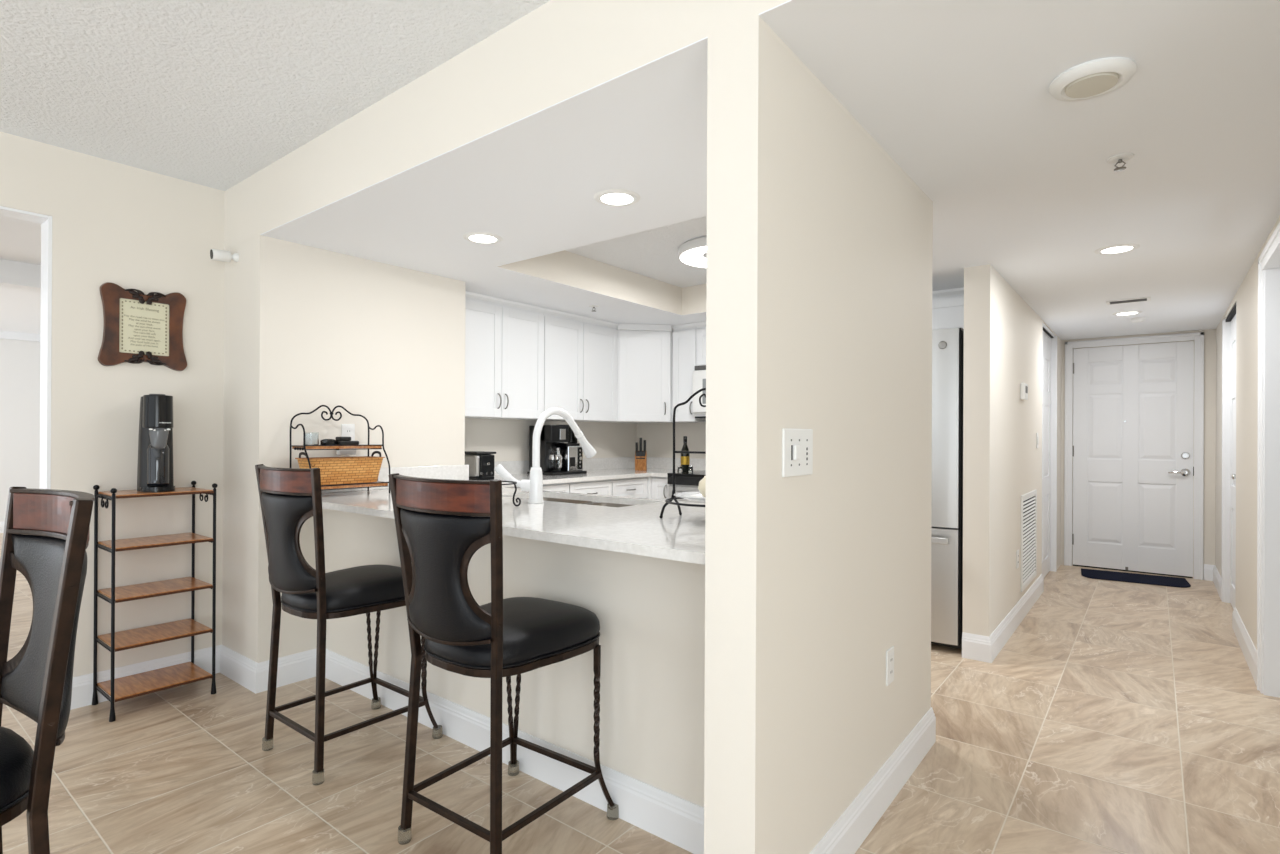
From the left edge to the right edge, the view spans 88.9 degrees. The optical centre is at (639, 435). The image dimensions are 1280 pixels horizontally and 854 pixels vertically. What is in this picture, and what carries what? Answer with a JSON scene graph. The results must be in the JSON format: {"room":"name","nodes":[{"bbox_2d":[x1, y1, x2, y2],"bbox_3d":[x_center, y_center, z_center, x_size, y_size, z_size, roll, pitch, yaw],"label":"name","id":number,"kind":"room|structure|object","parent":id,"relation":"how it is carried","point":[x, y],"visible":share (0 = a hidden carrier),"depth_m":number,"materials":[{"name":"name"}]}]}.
{"room":"dining area","nodes":[
{"label":"dining area","id":0,"kind":"room"},
{"bbox_2d":[0,339,39,521],"bbox_3d":[-5.990,-0.038,4.478,7.247,2.437,5.620,0,0,38],"label":"wall","id":1,"kind":"structure","parent":0,"point":[19,360],"depth_m":8.01,"materials":[{"name":"white paint"}]},
{"bbox_2d":[0,521,4,532],"bbox_3d":[-8.724,1.103,6.613,0.015,0.135,5.400,0,0,38],"label":"baseboard","id":2,"kind":"structure","parent":1,"relation":"attached to","point":[2,524],"depth_m":7.89,"materials":[{"name":"white paint"}]},
{"bbox_2d":[0,331,39,341],"bbox_3d":[-8.723,-1.221,6.561,0.070,0.090,5.500,0,0,38],"label":"crown molding","id":3,"kind":"structure","parent":1,"relation":"attached to","point":[3,334],"depth_m":7.96,"materials":[{"name":"white paint"}]},
{"bbox_2d":[494,457,705,474],"bbox_3d":[-0.423,0.246,4.970,0.845,0.100,2.335,0,0,38],"label":"backsplash","id":4,"kind":"structure","parent":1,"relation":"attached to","point":[513,467],"depth_m":5.73,"materials":[{"name":"white stone"}]},
{"bbox_2d":[0,217,40,333],"bbox_3d":[-5.985,-1.198,4.480,7.247,0.217,5.620,0,0,38],"label":"ceiling","id":5,"kind":"structure","parent":0,"point":[20,241],"depth_m":4.72,"materials":[{"name":"white paint"}]},
{"bbox_2d":[0,131,224,676],"bbox_3d":[-3.871,-0.034,1.200,0.140,2.437,5.493,0,0,38],"label":"wall","id":6,"kind":"structure","parent":0,"point":[128,227],"depth_m":3.01,"materials":[{"name":"white paint"}]},
{"bbox_2d":[0,206,51,488],"bbox_3d":[-3.150,0.122,2.121,0.142,2.134,1.834,0,0,38],"label":"trim opening","id":7,"kind":"structure","parent":6,"relation":"attached to","point":[45,221],"depth_m":2.80,"materials":[{"name":"white paint"}]},
{"bbox_2d":[98,282,186,370],"bbox_3d":[-2.308,-0.501,3.043,0.028,0.380,0.342,0,0,38],"label":"wall plaque","id":8,"kind":"object","parent":6,"relation":"attached to","point":[139,327],"visible":1,"depth_m":3.04,"materials":[{"name":"brown wood"}]},
{"bbox_2d":[119,298,168,355],"bbox_3d":[-2.315,-0.502,3.049,0.005,0.252,0.196,0,0,38],"label":"print","id":9,"kind":"object","parent":8,"relation":"attached to","point":[143,322],"depth_m":3.04,"materials":[{"name":"beige paper"}]},
{"bbox_2d":[70,645,220,709],"bbox_3d":[-2.319,1.127,3.049,0.015,0.135,0.658,0,0,38],"label":"baseboard","id":10,"kind":"structure","parent":6,"relation":"attached to","point":[82,686],"depth_m":3.02,"materials":[{"name":"white paint"}]},
{"bbox_2d":[0,0,550,190],"bbox_3d":[-1.113,-1.274,-0.890,7.053,0.060,5.613,0,0,38],"label":"ceiling","id":11,"kind":"structure","parent":0,"point":[209,93],"depth_m":2.19,"materials":[{"name":"white paint"}]},
{"bbox_2d":[222,170,465,662],"bbox_3d":[-1.682,-0.020,3.708,0.667,2.437,1.157,0,0,38],"label":"wall pillar","id":12,"kind":"structure","parent":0,"point":[306,328],"depth_m":3.26,"materials":[{"name":"white paint"}]},
{"bbox_2d":[210,249,238,261],"bbox_3d":[-2.025,-0.874,3.176,0.061,0.057,0.110,0,0,38],"label":"security camera","id":13,"kind":"object","parent":12,"relation":"attached to","point":[215,254],"visible":1,"depth_m":3.16,"materials":[{"name":"white plastic"}]},
{"bbox_2d":[220,645,256,693],"bbox_3d":[-1.951,1.129,3.168,0.445,0.135,0.015,0,0,38],"label":"baseboard","id":14,"kind":"structure","parent":12,"relation":"attached to","point":[235,666],"depth_m":3.15,"materials":[{"name":"white paint"}]},
{"bbox_2d":[341,424,354,440],"bbox_3d":[-1.511,-0.001,3.380,0.008,0.115,0.070,0,0,38],"label":"wall outlet","id":15,"kind":"object","parent":12,"relation":"attached to","point":[348,430],"visible":0.68,"depth_m":3.38,"materials":[{"name":"white plastic"}]},
{"bbox_2d":[337,450,355,454],"bbox_3d":[-1.509,0.078,3.349,0.034,0.042,0.095,0,0,38],"label":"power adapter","id":16,"kind":"object","parent":15,"relation":"attached to","point":[339,452],"visible":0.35,"depth_m":3.33,"materials":[{"name":"white plastic"}]},
{"bbox_2d":[323,508,704,806],"bbox_3d":[-0.597,0.761,2.562,2.460,0.880,0.110,0,0,38],"label":"wall","id":17,"kind":"structure","parent":0,"point":[650,611],"depth_m":2.12,"materials":[{"name":"white paint"}]},
{"bbox_2d":[256,648,316,692],"bbox_3d":[-1.690,1.130,3.152,0.015,0.135,0.313,0,0,38],"label":"baseboard","id":18,"kind":"structure","parent":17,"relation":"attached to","point":[297,667],"depth_m":3.15,"materials":[{"name":"white paint"}]},
{"bbox_2d":[321,465,468,492],"bbox_3d":[-1.345,0.232,3.581,0.019,0.114,0.973,0,0,38],"label":"backsplash","id":19,"kind":"structure","parent":17,"relation":"attached to","point":[452,472],"depth_m":3.72,"materials":[{"name":"white stone"}]},
{"bbox_2d":[325,649,703,853],"bbox_3d":[-0.638,1.134,2.513,2.460,0.135,0.015,0,0,38],"label":"baseboard","id":20,"kind":"structure","parent":17,"relation":"attached to","point":[676,820],"depth_m":2.22,"materials":[{"name":"white paint"}]},
{"bbox_2d":[260,0,788,233],"bbox_3d":[0.810,-1.081,1.090,6.483,0.300,0.120,0,0,38],"label":"wall header","id":21,"kind":"structure","parent":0,"point":[560,50],"depth_m":2.01,"materials":[{"name":"white paint"}]},
{"bbox_2d":[465,418,636,461],"bbox_3d":[-0.810,0.138,5.258,0.120,2.134,2.360,0,0,38],"label":"wall","id":22,"kind":"structure","parent":0,"point":[509,438],"depth_m":5.03,"materials":[{"name":"white paint"}]},
{"bbox_2d":[465,291,545,419],"bbox_3d":[-1.057,-0.526,4.546,0.360,0.808,0.790,0,0,38],"label":"upper cabinet","id":23,"kind":"object","parent":22,"relation":"attached to","point":[504,339],"visible":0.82,"depth_m":4.47,"materials":[{"name":"white paint"}]},
{"bbox_2d":[518,308,617,421],"bbox_3d":[-0.555,-0.523,5.184,0.360,0.808,0.828,0,0,38],"label":"upper cabinet","id":24,"kind":"object","parent":22,"relation":"attached to","point":[581,352],"visible":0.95,"depth_m":5.07,"materials":[{"name":"white paint"}]},
{"bbox_2d":[611,324,689,422],"bbox_3d":[0.017,-0.519,5.671,0.655,0.808,0.685,0,0,38],"label":"upper cabinet","id":25,"kind":"object","parent":22,"relation":"attached to","point":[645,351],"visible":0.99,"depth_m":5.46,"materials":[{"name":"white paint"}]},
{"bbox_2d":[565,216,706,287],"bbox_3d":[0.395,-1.152,3.814,1.645,0.030,1.839,0,0,38],"label":"ceiling","id":26,"kind":"structure","parent":0,"point":[652,253],"depth_m":4.06,"materials":[{"name":"white paint"}]},
{"bbox_2d":[679,236,706,267],"bbox_3d":[0.499,-1.103,3.941,0.530,0.066,0.530,0,0,38],"label":"ceiling light","id":27,"kind":"object","parent":26,"relation":"attached to","point":[693,252],"visible":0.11,"depth_m":3.85,"materials":[{"name":"white glass"}]},
{"bbox_2d":[680,246,706,267],"bbox_3d":[0.499,-1.080,3.941,0.514,0.020,0.514,0,0,38],"label":"diffuser","id":28,"kind":"object","parent":27,"relation":"attached to","point":[690,255],"depth_m":3.91,"materials":[{"name":"white"}]},
{"bbox_2d":[0,533,1279,853],"bbox_3d":[-2.090,1.222,4.059,14.700,0.050,12.200,0,0,38],"label":"floor","id":29,"kind":"structure","parent":0,"point":[1116,717],"depth_m":2.40,"materials":[{"name":"tile"}]},
{"bbox_2d":[0,487,94,853],"bbox_3d":[-1.279,0.652,1.076,0.495,1.089,0.571,0,0,36],"label":"bar stool","id":30,"kind":"object","parent":29,"relation":"on","point":[51,556],"visible":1,"depth_m":1.23,"materials":[{"name":"black leather"}]},
{"bbox_2d":[92,481,217,721],"bbox_3d":[-2.195,0.708,2.961,0.293,0.974,0.397,0,0,38],"label":"stand","id":31,"kind":"object","parent":29,"relation":"on","point":[127,687],"visible":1,"depth_m":2.91,"materials":[{"name":"black metal"}]},
{"bbox_2d":[137,394,174,491],"bbox_3d":[-2.188,0.032,2.955,0.128,0.437,0.192,0,0,-44],"label":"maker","id":32,"kind":"object","parent":31,"relation":"on","point":[155,438],"visible":1,"depth_m":2.90,"materials":[{"name":"black plastic"}]},
{"bbox_2d":[140,485,174,491],"bbox_3d":[-2.167,0.239,2.931,0.128,0.022,0.124,0,0,-44],"label":"drip tray","id":33,"kind":"object","parent":32,"relation":"on","point":[143,488],"depth_m":2.89,"materials":[{"name":"black plastic"}]},
{"bbox_2d":[147,443,168,485],"bbox_3d":[-2.162,0.100,2.928,0.082,0.249,0.082,0,0,-44],"label":"bottle","id":34,"kind":"object","parent":32,"relation":"on","point":[157,453],"depth_m":2.90,"materials":[{"name":"black"}]},
{"bbox_2d":[255,464,442,784],"bbox_3d":[-1.144,0.655,2.532,0.495,1.089,0.571,0,0,38],"label":"bar stool","id":35,"kind":"object","parent":29,"relation":"on","point":[307,592],"visible":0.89,"depth_m":2.33,"materials":[{"name":"black leather"}]},
{"bbox_2d":[388,473,618,853],"bbox_3d":[-0.416,0.657,1.977,0.495,1.089,0.571,0,0,36],"label":"bar stool","id":36,"kind":"object","parent":29,"relation":"on","point":[440,527],"visible":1,"depth_m":1.78,"materials":[{"name":"black leather"}]},
{"bbox_2d":[543,483,568,491],"bbox_3d":[-0.839,0.765,4.582,0.654,0.878,0.375,0,0,38],"label":"base cabinet","id":37,"kind":"object","parent":29,"relation":"on","point":[559,487],"visible":0.05,"depth_m":4.46,"materials":[{"name":"white paint"}]},
{"bbox_2d":[567,480,611,495],"bbox_3d":[-0.581,0.766,4.910,0.654,0.878,0.450,0,0,38],"label":"base cabinet","id":38,"kind":"object","parent":29,"relation":"on","point":[599,487],"visible":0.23,"depth_m":4.74,"materials":[{"name":"white paint"}]},
{"bbox_2d":[610,477,646,497],"bbox_3d":[-0.306,0.768,5.259,0.654,0.878,0.430,0,0,38],"label":"base cabinet","id":39,"kind":"object","parent":29,"relation":"on","point":[626,487],"visible":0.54,"depth_m":5.08,"materials":[{"name":"white paint"}]},
{"bbox_2d":[645,477,669,499],"bbox_3d":[0.324,0.771,5.435,0.237,0.878,0.634,0,0,38],"label":"base cabinet","id":40,"kind":"object","parent":29,"relation":"on","point":[657,487],"visible":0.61,"depth_m":5.22,"materials":[{"name":"white paint"}]},
{"bbox_2d":[667,470,705,502],"bbox_3d":[0.701,0.743,5.093,0.764,0.898,0.725,0,0,38],"label":"range","id":41,"kind":"object","parent":29,"relation":"on","point":[684,481],"visible":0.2,"depth_m":4.99,"materials":[{"name":"silver metal"}]},
{"bbox_2d":[681,436,689,471],"bbox_3d":[0.362,0.148,5.227,0.073,0.288,0.073,0,0,38],"label":"wine bottle","id":42,"kind":"object","parent":41,"relation":"on","point":[685,457],"visible":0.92,"depth_m":5.20,"materials":[{"name":"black glass"}]},
{"bbox_2d":[667,470,705,477],"bbox_3d":[0.720,0.306,5.116,0.764,0.022,0.670,0,0,38],"label":"cooktop","id":43,"kind":"object","parent":41,"relation":"in","point":[696,474],"depth_m":5.02,"materials":[{"name":"black"}]},
{"bbox_2d":[931,328,963,648],"bbox_3d":[1.623,0.297,4.152,0.903,1.795,0.866,0,0,38],"label":"refrigerator","id":44,"kind":"object","parent":29,"relation":"on","point":[947,344],"visible":0.27,"depth_m":3.64,"materials":[{"name":"silver metal"}]},
{"bbox_2d":[1081,568,1190,587],"bbox_3d":[4.238,1.224,5.607,0.740,0.009,0.435,0,0,33],"label":"door mat","id":45,"kind":"object","parent":29,"relation":"on","point":[1089,573],"visible":1,"depth_m":5.57,"materials":[{"name":"black rubber"}]},
{"bbox_3d":[-1.082,0.763,4.273,0.654,0.878,0.400,0,0,38],"label":"base cabinet","id":46,"kind":"object","parent":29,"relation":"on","visible":0},
{"bbox_2d":[494,468,702,486],"bbox_3d":[-0.424,0.311,4.969,0.845,0.030,2.335,0,0,38],"label":"countertop","id":47,"kind":"structure","parent":46,"relation":"on","point":[620,473],"depth_m":4.92,"materials":[{"name":"white stone"}]},
{"bbox_2d":[465,451,495,479],"bbox_3d":[-1.107,0.200,4.353,0.305,0.185,0.160,0,0,38],"label":"toaster","id":48,"kind":"object","parent":47,"relation":"on","point":[481,463],"visible":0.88,"depth_m":4.26,"materials":[{"name":"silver metal"}]},
{"bbox_2d":[527,425,586,475],"bbox_3d":[-0.634,0.106,5.012,0.280,0.378,0.370,0,0,38],"label":"coffee maker","id":49,"kind":"object","parent":47,"relation":"on","point":[560,452],"visible":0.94,"depth_m":4.93,"materials":[{"name":"black plastic"}]},
{"bbox_2d":[635,438,646,470],"bbox_3d":[0.009,0.159,5.619,0.096,0.281,0.178,0,0,3],"label":"knife block","id":50,"kind":"object","parent":47,"relation":"on","point":[640,456],"visible":1,"depth_m":5.54,"materials":[{"name":"brown wood"}]},
{"bbox_3d":[-0.301,0.764,2.906,2.380,0.878,0.600,0,0,38],"label":"base cabinet","id":51,"kind":"object","parent":29,"relation":"on","visible":0},
{"bbox_2d":[298,487,704,564],"bbox_3d":[-0.440,0.307,2.760,2.458,0.028,1.045,0,0,38],"label":"countertop","id":52,"kind":"structure","parent":51,"relation":"on","point":[637,529],"depth_m":2.27,"materials":[{"name":"white stone"}]},
{"bbox_2d":[290,405,389,492],"bbox_3d":[-1.458,0.069,3.185,0.216,0.439,0.400,0,0,38],"label":"rack","id":53,"kind":"object","parent":52,"relation":"on","point":[304,447],"visible":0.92,"depth_m":3.16,"materials":[{"name":"black metal"}]},
{"bbox_2d":[303,432,318,444],"bbox_3d":[-1.560,0.017,3.094,0.066,0.062,0.066,0,0,38],"label":"candle jar","id":54,"kind":"object","parent":53,"relation":"on","point":[311,438],"visible":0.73,"depth_m":3.07,"materials":[{"name":"clear glass"}]},
{"bbox_2d":[292,445,381,448],"bbox_3d":[-1.480,0.056,3.202,0.134,0.015,0.378,0,0,38],"label":"shelf","id":55,"kind":"object","parent":53,"relation":"attached to","point":[293,446],"depth_m":3.12,"materials":[{"name":"brown wood"}]},
{"bbox_2d":[320,437,358,444],"bbox_3d":[-1.479,0.028,3.206,0.060,0.043,0.184,0,0,33],"label":"gadget","id":56,"kind":"object","parent":53,"relation":"on","point":[339,440],"visible":0.93,"depth_m":3.19,"materials":[{"name":"black plastic"}]},
{"bbox_2d":[295,451,384,484],"bbox_3d":[-1.455,0.155,3.180,0.178,0.154,0.380,0,0,38],"label":"basket","id":57,"kind":"object","parent":53,"relation":"on","point":[359,469],"visible":0.82,"depth_m":3.13,"materials":[{"name":"brown wicker"}]},
{"bbox_2d":[321,482,387,488],"bbox_3d":[-1.457,0.242,3.183,0.194,0.015,0.378,0,0,38],"label":"shelf","id":58,"kind":"object","parent":53,"relation":"attached to","point":[375,484],"depth_m":3.14,"materials":[{"name":"brown wood"}]},
{"bbox_2d":[482,480,520,505],"bbox_3d":[-0.628,0.241,2.702,0.286,0.097,0.209,0,0,38],"label":"stand","id":59,"kind":"object","parent":52,"relation":"on","point":[512,482],"visible":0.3,"depth_m":2.67,"materials":[{"name":"black"}]},
{"bbox_2d":[494,407,595,503],"bbox_3d":[-0.391,0.084,2.928,0.502,0.419,0.166,0,0,-34],"label":"kitchen faucet","id":60,"kind":"object","parent":52,"relation":"on","point":[534,485],"visible":1,"depth_m":2.83,"materials":[{"name":"white metal"}]},
{"bbox_2d":[543,497,632,506],"bbox_3d":[-0.298,0.422,3.033,0.804,0.200,0.344,0,0,38],"label":"sink","id":61,"kind":"object","parent":52,"relation":"in","point":[544,498],"visible":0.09,"depth_m":3.21,"materials":[{"name":"silver metal"}]},
{"bbox_2d":[543,497,592,503],"bbox_3d":[-0.459,0.421,3.160,0.394,0.200,0.344,0,0,38],"label":"basin","id":62,"kind":"object","parent":61,"relation":"in","point":[544,498],"depth_m":3.29,"materials":[{"name":"silver metal"}]},
{"bbox_2d":[586,502,632,506],"bbox_3d":[-0.137,0.422,2.906,0.394,0.200,0.344,0,0,38],"label":"basin","id":63,"kind":"object","parent":61,"relation":"in","point":[599,503],"depth_m":3.10,"materials":[{"name":"silver metal"}]},
{"bbox_2d":[660,388,705,517],"bbox_3d":[0.252,0.064,2.252,0.366,0.461,0.330,0,0,38],"label":"plate stand","id":64,"kind":"object","parent":52,"relation":"on","point":[669,500],"visible":0.38,"depth_m":2.32,"materials":[{"name":"black metal"}]},
{"bbox_2d":[674,491,705,501],"bbox_3d":[0.252,0.213,2.251,0.272,0.018,0.272,0,0,38],"label":"plate","id":65,"kind":"object","parent":64,"relation":"on","point":[692,496],"visible":0.38,"depth_m":2.30,"materials":[{"name":"white ceramic"}]},
{"bbox_2d":[698,476,705,497],"bbox_3d":[0.264,0.178,2.242,0.128,0.078,0.128,0,0,38],"label":"ceramic pot","id":66,"kind":"object","parent":65,"relation":"on","point":[702,484],"visible":0.15,"depth_m":2.21,"materials":[{"name":"beige ceramic"}]},
{"bbox_2d":[637,422,705,458],"bbox_3d":[1.133,0.147,5.294,3.127,2.134,0.100,0,0,38],"label":"wall","id":67,"kind":"structure","parent":0,"point":[658,437],"depth_m":5.91,"materials":[{"name":"white paint"}]},
{"bbox_2d":[672,323,705,422],"bbox_3d":[0.453,-0.518,5.534,0.235,0.808,0.360,0,0,38],"label":"upper cabinet","id":68,"kind":"object","parent":67,"relation":"attached to","point":[684,335],"visible":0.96,"depth_m":5.43,"materials":[{"name":"white paint"}]},
{"bbox_2d":[695,321,705,364],"bbox_3d":[0.847,-0.747,5.225,0.760,0.348,0.360,0,0,38],"label":"upper cabinet","id":69,"kind":"object","parent":67,"relation":"attached to","point":[701,326],"visible":0.12,"depth_m":5.32,"materials":[{"name":"white paint"}]},
{"bbox_2d":[692,365,705,417],"bbox_3d":[0.823,-0.354,5.195,0.750,0.427,0.423,0,0,38],"label":"microwave","id":70,"kind":"object","parent":69,"relation":"attached to","point":[699,375],"visible":0.1,"depth_m":5.26,"materials":[{"name":"white plastic"}]},
{"bbox_2d":[932,287,963,329],"bbox_3d":[1.833,-0.771,4.407,0.920,0.293,0.414,0,0,38],"label":"upper cabinet","id":71,"kind":"object","parent":67,"relation":"attached to","point":[948,304],"visible":0.02,"depth_m":4.11,"materials":[{"name":"white paint"}]},
{"bbox_2d":[260,0,1279,339],"bbox_3d":[2.416,-0.932,3.669,7.150,0.030,6.160,0,0,38],"label":"ceiling","id":72,"kind":"structure","parent":0,"point":[1018,178],"depth_m":2.21,"materials":[{"name":"white paint"}]},
{"bbox_2d":[463,232,502,243],"bbox_3d":[-0.741,-0.929,3.079,0.184,0.006,0.184,0,0,38],"label":"recessed light","id":73,"kind":"object","parent":72,"relation":"in","point":[476,237],"visible":1,"depth_m":3.06,"materials":[{"name":"white plastic"}]},
{"bbox_2d":[498,250,705,314],"bbox_3d":[0.395,-1.032,3.813,1.645,0.210,1.839,0,0,38],"label":"ceiling tray side","id":74,"kind":"structure","parent":72,"relation":"attached to","point":[563,267],"depth_m":4.37,"materials":[{"name":"white paint"}]},
{"bbox_2d":[593,189,639,206],"bbox_3d":[-0.090,-0.927,2.554,0.184,0.006,0.184,0,0,38],"label":"recessed light","id":75,"kind":"object","parent":72,"relation":"in","point":[610,197],"visible":1,"depth_m":2.54,"materials":[{"name":"white plastic"}]},
{"bbox_2d":[1048,57,1136,101],"bbox_3d":[1.168,-0.913,1.688,0.188,0.026,0.188,0,0,38],"label":"ceiling speaker","id":76,"kind":"object","parent":72,"relation":"attached to","point":[1092,79],"visible":1,"depth_m":1.66,"materials":[{"name":"white plastic"}]},
{"bbox_2d":[1065,72,1118,97],"bbox_3d":[1.168,-0.905,1.688,0.116,0.010,0.116,0,0,38],"label":"grille","id":77,"kind":"object","parent":76,"relation":"attached to","point":[1093,84],"depth_m":1.68,"materials":[{"name":"beige plastic"}]},
{"bbox_2d":[1094,243,1139,254],"bbox_3d":[2.346,-0.915,3.210,0.184,0.006,0.184,0,0,38],"label":"recessed light","id":78,"kind":"object","parent":72,"relation":"in","point":[1118,248],"visible":1,"depth_m":3.20,"materials":[{"name":"white plastic"}]},
{"bbox_2d":[1106,153,1133,170],"bbox_3d":[1.596,-0.904,2.169,0.076,0.038,0.076,0,0,38],"label":"sprinkler","id":79,"kind":"object","parent":72,"relation":"attached to","point":[1119,158],"visible":1,"depth_m":2.16,"materials":[{"name":"white metal"}]},
{"bbox_2d":[1112,311,1142,315],"bbox_3d":[3.616,-0.906,4.845,0.184,0.006,0.184,0,0,38],"label":"recessed light","id":80,"kind":"object","parent":72,"relation":"in","point":[1123,313],"visible":1,"depth_m":4.83,"materials":[{"name":"white plastic"}]},
{"bbox_2d":[1106,297,1150,304],"bbox_3d":[3.298,-0.909,4.408,0.240,0.006,0.140,0,0,38],"label":"ceiling vent","id":81,"kind":"object","parent":72,"relation":"in","point":[1142,299],"visible":1,"depth_m":4.39,"materials":[{"name":"white plastic"}]},
{"bbox_2d":[1130,317,1145,322],"bbox_3d":[3.855,-0.893,5.051,0.100,0.030,0.100,0,0,38],"label":"smoke detector","id":82,"kind":"object","parent":72,"relation":"attached to","point":[1137,319],"visible":1,"depth_m":5.02,"materials":[{"name":"white plastic"}]},
{"bbox_2d":[704,14,1061,853],"bbox_3d":[2.080,0.147,3.864,0.133,2.137,6.060,0,0,38],"label":"wall","id":83,"kind":"structure","parent":0,"point":[820,244],"depth_m":1.74,"materials":[{"name":"white paint"}]},
{"bbox_2d":[782,428,812,477],"bbox_3d":[0.391,0.041,1.599,0.016,0.116,0.166,0,0,38],"label":"light switch","id":84,"kind":"object","parent":83,"relation":"attached to","point":[797,444],"visible":1,"depth_m":1.58,"materials":[{"name":"white plastic"}]},
{"bbox_2d":[809,708,935,853],"bbox_3d":[0.706,1.139,2.004,0.015,0.135,1.476,0,0,38],"label":"baseboard","id":85,"kind":"structure","parent":83,"relation":"attached to","point":[847,834],"depth_m":2.06,"materials":[{"name":"white paint"}]},
{"bbox_2d":[886,646,893,685],"bbox_3d":[0.832,0.765,2.167,0.008,0.115,0.070,0,0,38],"label":"wall outlet","id":86,"kind":"object","parent":83,"relation":"attached to","point":[890,652],"visible":1,"depth_m":2.16,"materials":[{"name":"white plastic"}]},
{"bbox_2d":[890,655,892,676],"bbox_3d":[0.834,0.765,2.166,0.001,0.068,0.028,0,0,38],"label":"receptacle","id":87,"kind":"object","parent":86,"relation":"attached to","point":[891,656],"depth_m":2.17,"materials":[{"name":"white plastic"}]},
{"bbox_2d":[962,632,991,662],"bbox_3d":[1.822,1.147,3.530,0.145,0.135,0.015,0,0,38],"label":"baseboard","id":88,"kind":"structure","parent":83,"relation":"attached to","point":[974,647],"depth_m":3.52,"materials":[{"name":"white paint"}]},
{"bbox_2d":[989,574,1043,662],"bbox_3d":[2.516,1.151,4.305,0.015,0.135,2.093,0,0,38],"label":"baseboard","id":89,"kind":"structure","parent":83,"relation":"attached to","point":[1009,624],"depth_m":4.08,"materials":[{"name":"white paint"}]},
{"bbox_2d":[1016,550,1018,568],"bbox_3d":[2.438,0.798,4.211,0.008,0.115,0.070,0,0,38],"label":"wall outlet","id":90,"kind":"object","parent":83,"relation":"attached to","point":[1017,551],"visible":1,"depth_m":4.19,"materials":[{"name":"white plastic"}]},
{"bbox_2d":[1020,383,1027,399],"bbox_3d":[2.551,-0.291,4.332,0.030,0.110,0.140,0,0,38],"label":"thermostat","id":91,"kind":"object","parent":83,"relation":"attached to","point":[1023,386],"visible":1,"depth_m":4.29,"materials":[{"name":"white plastic"}]},
{"bbox_2d":[1021,490,1036,591],"bbox_3d":[2.736,0.720,4.588,0.010,0.640,0.670,0,0,38],"label":"air vent","id":92,"kind":"object","parent":83,"relation":"in","point":[1028,500],"visible":1,"depth_m":4.57,"materials":[{"name":"white plastic"}]},
{"bbox_2d":[1042,327,1053,578],"bbox_3d":[3.421,0.158,5.546,0.060,2.117,0.920,0,0,38],"label":"door","id":93,"kind":"structure","parent":83,"relation":"in","point":[1046,394],"depth_m":5.68,"materials":[{"name":"white paint"}]},
{"bbox_2d":[1042,323,1056,571],"bbox_3d":[3.417,0.162,5.550,0.125,2.125,0.950,0,0,38],"label":"trim","id":94,"kind":"structure","parent":83,"relation":"attached to","point":[1053,477],"depth_m":5.89,"materials":[{"name":"white paint"}]},
{"bbox_2d":[1061,329,1215,579],"bbox_3d":[4.469,0.163,5.915,2.100,2.134,0.120,0,0,38],"label":"wall","id":95,"kind":"structure","parent":0,"point":[1209,334],"depth_m":5.56,"materials":[{"name":"white paint"}]},
{"bbox_2d":[1064,332,1203,579],"bbox_3d":[4.413,0.174,5.872,0.998,2.112,0.018,0,0,38],"label":"door frame","id":96,"kind":"structure","parent":95,"relation":"in","point":[1198,338],"depth_m":5.64,"materials":[{"name":"white paint"}]},
{"bbox_2d":[1072,341,1193,577],"bbox_3d":[4.420,0.206,5.881,0.880,2.046,0.099,0,0,38],"label":"door","id":97,"kind":"structure","parent":96,"relation":"attached to","point":[1133,446],"depth_m":5.87,"materials":[{"name":"white paint"}]},
{"bbox_2d":[1204,564,1213,580],"bbox_3d":[4.833,1.164,5.538,0.074,0.135,0.015,0,0,38],"label":"baseboard","id":98,"kind":"structure","parent":95,"relation":"attached to","point":[1208,569],"depth_m":5.54,"materials":[{"name":"white paint"}]},
{"bbox_2d":[1215,216,1279,649],"bbox_3d":[3.079,0.152,3.151,0.120,2.134,5.943,0,0,38],"label":"wall","id":99,"kind":"structure","parent":0,"point":[1245,298],"depth_m":3.72,"materials":[{"name":"white paint"}]},
{"bbox_2d":[1213,565,1220,598],"bbox_3d":[4.600,1.162,5.194,0.015,0.135,0.843,0,0,38],"label":"baseboard","id":100,"kind":"structure","parent":99,"relation":"attached to","point":[1216,576],"depth_m":5.19,"materials":[{"name":"white paint"}]},
{"bbox_2d":[1221,319,1235,606],"bbox_3d":[4.102,0.184,4.476,0.112,2.085,0.910,0,0,38],"label":"doorway","id":101,"kind":"structure","parent":99,"relation":"in","point":[1226,326],"depth_m":4.80,"materials":[{"name":"white paint"}]},
{"bbox_2d":[1226,303,1235,609],"bbox_3d":[4.069,0.182,4.460,0.086,2.068,0.830,0,0,38],"label":"door","id":102,"kind":"structure","parent":101,"relation":"attached to","point":[1231,317],"depth_m":4.62,"materials":[{"name":"white paint"}]},
{"bbox_2d":[1232,607,1256,685],"bbox_3d":[3.377,1.154,3.642,0.015,0.135,1.290,0,0,38],"label":"baseboard","id":103,"kind":"structure","parent":99,"relation":"attached to","point":[1249,651],"depth_m":3.57,"materials":[{"name":"white paint"}]},
{"bbox_2d":[1257,222,1279,693],"bbox_3d":[2.647,0.182,2.713,0.018,2.070,1.080,0,0,38],"label":"door frame","id":104,"kind":"structure","parent":99,"relation":"in","point":[1273,244],"depth_m":3.09,"materials":[{"name":"white paint"}]},
{"bbox_2d":[1263,247,1279,697],"bbox_3d":[2.701,0.207,2.671,0.122,2.021,0.941,0,0,38],"label":"doorway","id":105,"kind":"structure","parent":99,"relation":"in","point":[1271,672],"depth_m":3.05,"materials":[{"name":"white paint"}]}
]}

